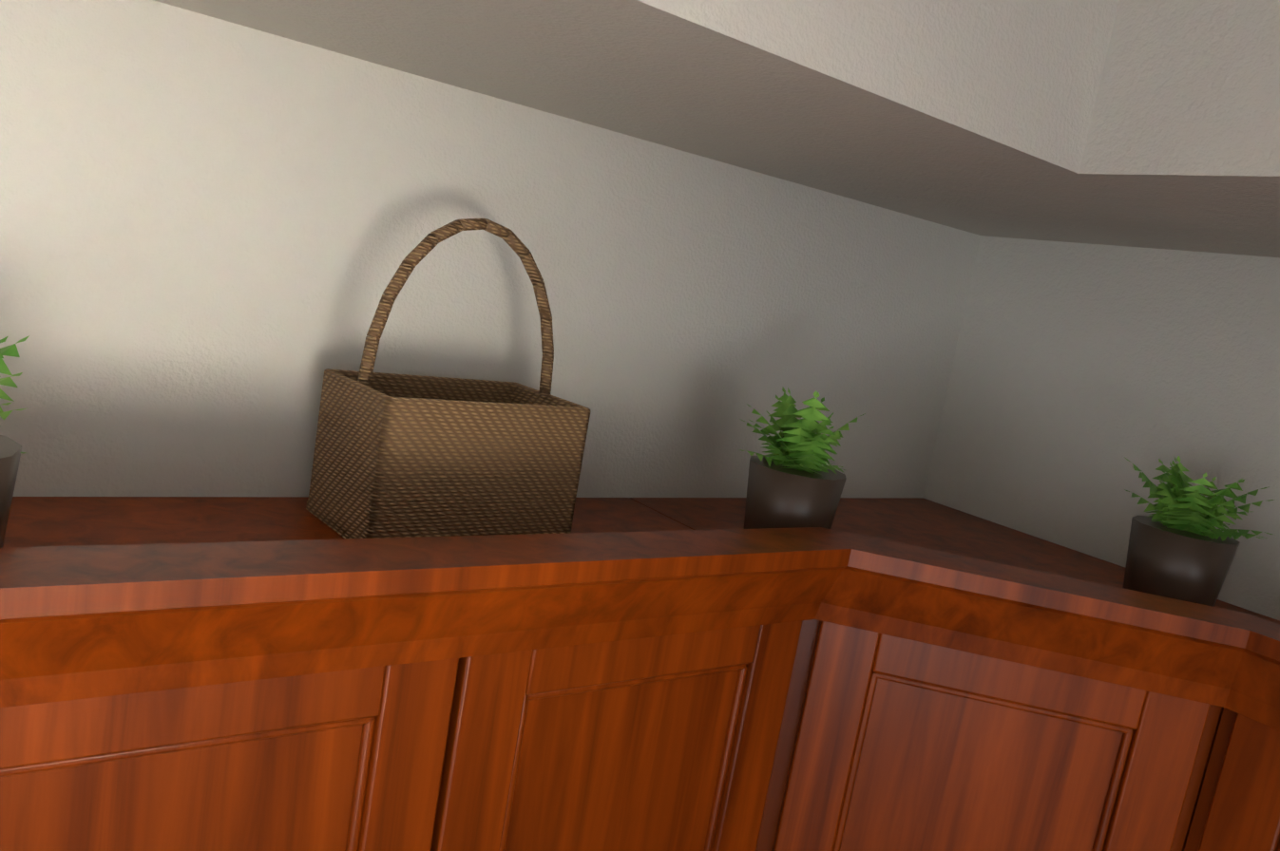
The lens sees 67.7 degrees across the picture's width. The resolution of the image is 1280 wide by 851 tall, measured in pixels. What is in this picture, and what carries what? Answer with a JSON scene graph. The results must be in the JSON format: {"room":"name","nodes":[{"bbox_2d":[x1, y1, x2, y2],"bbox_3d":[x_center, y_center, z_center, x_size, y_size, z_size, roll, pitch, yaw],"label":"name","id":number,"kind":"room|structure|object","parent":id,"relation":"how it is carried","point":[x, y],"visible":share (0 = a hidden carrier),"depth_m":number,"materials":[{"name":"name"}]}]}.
{"room":"kitchen","nodes":[
{"label":"kitchen","id":0,"kind":"room"},
{"bbox_2d":[0,0,980,498],"bbox_3d":[-1.818,0.699,0.144,5.620,2.950,0.120,3,11,-37],"label":"wall","id":1,"kind":"structure","parent":0,"point":[215,232],"depth_m":0.96,"materials":[{"name":"paint"}]},
{"bbox_2d":[0,496,862,850],"bbox_3d":[-0.262,0.521,0.912,0.836,0.827,0.388,3,11,-37],"label":"upper cabinet","id":2,"kind":"object","parent":1,"relation":"attached to","point":[234,674],"depth_m":0.71,"materials":[{"name":"brown wood"}]},
{"bbox_2d":[0,335,29,547],"bbox_3d":[-0.449,0.021,0.582,0.129,0.180,0.132,3,11,-37],"label":"fern","id":3,"kind":"object","parent":2,"relation":"on","point":[10,450],"visible":1,"depth_m":0.61,"materials":[{"name":"green plant"}]},
{"bbox_2d":[305,218,590,538],"bbox_3d":[-0.173,-0.048,0.929,0.220,0.305,0.140,2,11,-41],"label":"basket","id":4,"kind":"object","parent":2,"relation":"on","point":[395,455],"visible":0.85,"depth_m":0.88,"materials":[{"name":"wicker"}]},
{"bbox_2d":[646,497,1279,850],"bbox_3d":[0.335,0.576,1.227,0.608,0.827,0.609,3,11,-37],"label":"upper cabinet","id":5,"kind":"object","parent":1,"relation":"attached to","point":[1005,690],"depth_m":0.94,"materials":[{"name":"brown wood"}]},
{"bbox_2d":[738,387,865,529],"bbox_3d":[0.171,0.050,1.065,0.161,0.190,0.136,3,11,-37],"label":"fern","id":6,"kind":"object","parent":5,"relation":"on","point":[793,482],"visible":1,"depth_m":1.03,"materials":[{"name":"green plant"}]},
{"bbox_2d":[1123,456,1273,607],"bbox_3d":[0.624,0.128,1.095,0.133,0.181,0.154,3,11,-37],"label":"fern","id":7,"kind":"object","parent":5,"relation":"on","point":[1180,547],"visible":1,"depth_m":1.06,"materials":[{"name":"green plant"}]},
{"bbox_2d":[153,0,1256,256],"bbox_3d":[-0.887,-0.496,0.132,3.980,0.305,0.450,3,11,-37],"label":"soffit","id":8,"kind":"structure","parent":0,"point":[977,117],"depth_m":0.80,"materials":[{"name":"paint"}]},
{"bbox_2d":[922,235,1279,620],"bbox_3d":[1.153,1.127,0.707,0.120,2.950,2.620,3,11,-37],"label":"wall","id":9,"kind":"structure","parent":0,"point":[1080,372],"depth_m":1.35,"materials":[{"name":"paint"}]},
{"bbox_2d":[1166,660,1279,850],"bbox_3d":[0.845,0.742,0.720,0.387,0.827,0.957,3,11,-37],"label":"upper cabinet","id":10,"kind":"object","parent":9,"relation":"attached to","point":[1231,801],"depth_m":0.89,"materials":[{"name":"brown wood"}]},
{"bbox_2d":[1081,0,1279,257],"bbox_3d":[1.223,-0.139,0.188,0.510,0.305,2.040,3,11,-37],"label":"soffit","id":11,"kind":"structure","parent":0,"point":[1148,124],"depth_m":0.81,"materials":[{"name":"paint"}]}
]}

